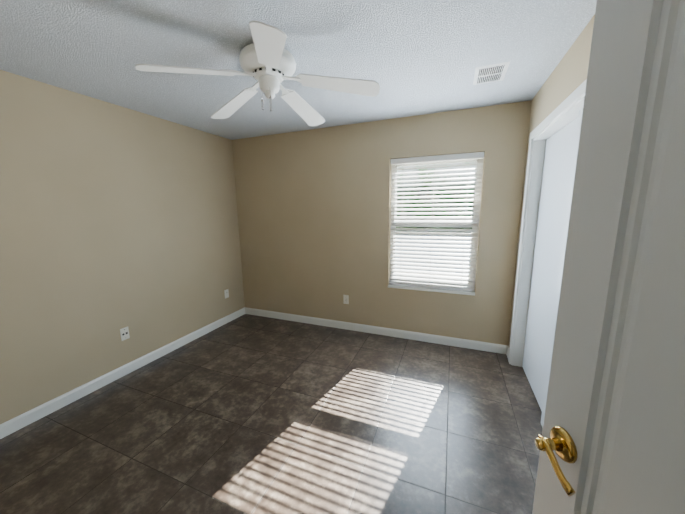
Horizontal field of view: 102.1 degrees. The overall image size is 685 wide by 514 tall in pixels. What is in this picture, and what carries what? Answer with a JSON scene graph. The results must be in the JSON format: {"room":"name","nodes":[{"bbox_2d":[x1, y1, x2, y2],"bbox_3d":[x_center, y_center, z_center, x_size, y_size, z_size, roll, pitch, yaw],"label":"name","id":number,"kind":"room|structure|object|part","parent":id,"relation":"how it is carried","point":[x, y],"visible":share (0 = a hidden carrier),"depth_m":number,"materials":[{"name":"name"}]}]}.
{"room":"empty bedroom","nodes":[
{"label":"empty bedroom","id":0,"kind":"room"},
{"bbox_2d":[0,70,244,423],"bbox_3d":[-2.133,-0.098,2.438,0.150,2.440,3.272,3,11,21],"label":"wall","id":1,"kind":"structure","parent":0,"point":[114,219],"depth_m":2.36,"materials":[{"name":"paint"}]},
{"bbox_2d":[0,308,243,438],"bbox_3d":[-2.019,1.052,2.664,0.013,0.095,3.090,3,11,21],"label":"baseboard","id":2,"kind":"structure","parent":1,"relation":"attached to","point":[9,427],"depth_m":2.42,"materials":[{"name":"white wood"}]},
{"bbox_2d":[120,327,129,340],"bbox_3d":[-2.035,0.717,2.588,0.007,0.115,0.070,3,11,21],"label":"electrical outlet","id":3,"kind":"object","parent":1,"relation":"attached to","point":[124,332],"visible":1,"depth_m":2.58,"materials":[{"name":"white plastic"}]},
{"bbox_2d":[224,289,228,297],"bbox_3d":[-1.567,0.498,3.748,0.009,0.115,0.070,3,11,21],"label":"electrical outlet","id":4,"kind":"object","parent":1,"relation":"attached to","point":[226,292],"visible":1,"depth_m":3.74,"materials":[{"name":"white plastic"}]},
{"bbox_2d":[0,314,542,513],"bbox_3d":[-0.352,1.377,1.287,4.450,0.120,4.857,3,11,21],"label":"floor","id":5,"kind":"structure","parent":0,"point":[248,414],"depth_m":1.89,"materials":[{"name":"tile"}]},
{"bbox_2d":[0,0,596,139],"bbox_3d":[-0.388,-1.145,0.848,4.450,0.120,4.857,3,11,21],"label":"ceiling","id":6,"kind":"structure","parent":0,"point":[416,57],"depth_m":1.64,"materials":[{"name":"white paint"}]},
{"bbox_2d":[135,21,379,125],"bbox_3d":[-0.425,-1.062,1.732,1.288,0.345,1.234,3,11,21],"label":"ceiling fan","id":7,"kind":"object","parent":6,"relation":"hanging from","point":[267,61],"visible":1,"depth_m":1.62,"materials":[{"name":"white plastic"}]},
{"bbox_3d":[-0.446,-1.096,1.679,0.330,0.260,0.330,3,11,21],"label":"motor","id":8,"kind":"part","parent":7,"relation":"part of","materials":[{"name":"white"}]},
{"bbox_2d":[473,61,509,84],"bbox_3d":[1.048,-1.295,1.967,0.205,0.007,0.295,3,11,21],"label":"ceiling vent","id":9,"kind":"object","parent":6,"relation":"in","point":[491,73],"visible":1,"depth_m":1.95,"materials":[{"name":"white metal"}]},
{"bbox_2d":[232,100,531,344],"bbox_3d":[0.146,-0.290,3.358,3.700,2.440,0.150,3,11,21],"label":"wall","id":10,"kind":"structure","parent":0,"point":[314,213],"depth_m":3.23,"materials":[{"name":"paint"}]},
{"bbox_2d":[343,295,348,303],"bbox_3d":[0.044,0.531,3.460,0.070,0.115,0.009,3,11,21],"label":"electrical outlet","id":11,"kind":"object","parent":10,"relation":"attached to","point":[346,299],"visible":1,"depth_m":3.46,"materials":[{"name":"white plastic"}]},
{"bbox_2d":[244,307,508,357],"bbox_3d":[0.129,0.880,3.476,3.400,0.095,0.032,3,11,21],"label":"baseboard","id":12,"kind":"structure","parent":10,"relation":"attached to","point":[457,342],"depth_m":3.31,"materials":[{"name":"white wood"}]},
{"bbox_2d":[388,284,474,294],"bbox_3d":[0.975,0.360,3.105,0.920,0.024,0.106,3,11,21],"label":"window sill","id":13,"kind":"structure","parent":10,"relation":"attached to","point":[432,289],"depth_m":3.05,"materials":[{"name":"white wood"}]},
{"bbox_2d":[389,152,483,291],"bbox_3d":[0.978,-0.353,3.014,0.922,1.420,0.128,3,11,21],"label":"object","id":14,"kind":"structure","parent":10,"relation":"in","point":[436,222],"depth_m":2.98,"materials":[{"name":"white"}]},
{"bbox_2d":[394,173,394,211],"bbox_3d":[0.571,-0.663,3.044,0.008,0.690,0.010,3,11,21],"label":"blind cord","id":15,"kind":"object","parent":14,"relation":"hanging from","point":[394,173],"depth_m":3.03,"materials":[{"name":"white plastic"}]},
{"bbox_2d":[400,164,403,268],"bbox_3d":[0.656,-0.351,3.084,0.002,1.340,0.002,3,11,21],"label":"blind cord","id":16,"kind":"object","parent":14,"relation":"hanging from","point":[403,164],"depth_m":3.07,"materials":[{"name":"white fabric"}]},
{"bbox_2d":[429,161,434,285],"bbox_3d":[0.958,-0.334,2.966,0.002,1.340,0.002,3,11,21],"label":"blind cord","id":17,"kind":"object","parent":14,"relation":"hanging from","point":[432,210],"depth_m":2.95,"materials":[{"name":"white fabric"}]},
{"bbox_3d":[0.967,-0.353,2.987,0.910,1.404,0.070,3,11,21],"label":"window blind rails","id":18,"kind":"part","parent":14,"relation":"part of","materials":[{"name":"white plastic"}]},
{"bbox_2d":[461,166,468,284],"bbox_3d":[1.260,-0.318,2.847,0.002,1.340,0.002,3,11,21],"label":"blind cord","id":19,"kind":"object","parent":14,"relation":"hanging from","point":[468,166],"depth_m":2.85,"materials":[{"name":"white fabric"}]},
{"bbox_2d":[471,165,476,244],"bbox_3d":[1.316,-0.524,2.770,0.003,0.890,0.005,3,11,21],"label":"blind cord","id":20,"kind":"object","parent":14,"relation":"hanging from","point":[476,165],"depth_m":2.77,"materials":[{"name":"white fabric"}]},
{"bbox_2d":[508,14,594,346],"bbox_3d":[1.168,0.081,1.146,0.150,2.440,3.272,3,11,21],"label":"wall","id":21,"kind":"structure","parent":0,"point":[567,77],"depth_m":1.77,"materials":[{"name":"paint"}]},
{"bbox_2d":[508,79,586,366],"bbox_3d":[1.385,0.133,1.728,0.166,2.132,1.774,3,11,21],"label":"trim","id":22,"kind":"structure","parent":21,"relation":"attached to","point":[564,113],"depth_m":2.42,"materials":[{"name":"white wood"}]},
{"bbox_2d":[522,108,582,427],"bbox_3d":[1.397,0.168,1.729,0.070,2.038,1.610,3,11,21],"label":"closet door","id":23,"kind":"structure","parent":21,"relation":"in","point":[560,159],"depth_m":2.06,"materials":[{"name":"white wood"}]},
{"bbox_3d":[-1.056,0.249,0.363,3.400,2.440,0.150,3,11,21],"label":"wall","id":24,"kind":"structure","parent":0,"visible":0},
{"bbox_2d":[532,0,684,513],"bbox_3d":[0.486,0.439,0.271,0.035,2.030,0.760,-1,10,0],"label":"door","id":25,"kind":"structure","parent":24,"relation":"in","point":[615,405],"depth_m":0.46,"materials":[{"name":"white wood"}]},
{"bbox_2d":[535,426,576,495],"bbox_3d":[0.488,0.402,0.578,0.151,0.075,0.145,-1,10,0],"label":"door handle","id":26,"kind":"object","parent":25,"relation":"attached to","point":[560,443],"depth_m":0.57,"materials":[{"name":"gold metal"}]},
{"label":"outside","id":27,"kind":"structure","parent":0,"visible":0},
{"bbox_2d":[397,272,468,277],"bbox_3d":[2.295,0.886,5.439,22.000,0.050,4.850,3,11,21],"label":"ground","id":28,"kind":"structure","parent":27,"point":[435,275],"depth_m":7.48,"materials":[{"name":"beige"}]},
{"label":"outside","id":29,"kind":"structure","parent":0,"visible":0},
{"bbox_2d":[395,162,476,273],"bbox_3d":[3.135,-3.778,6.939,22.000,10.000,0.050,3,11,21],"label":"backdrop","id":30,"kind":"structure","parent":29,"point":[441,177],"depth_m":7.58,"materials":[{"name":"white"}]}
]}

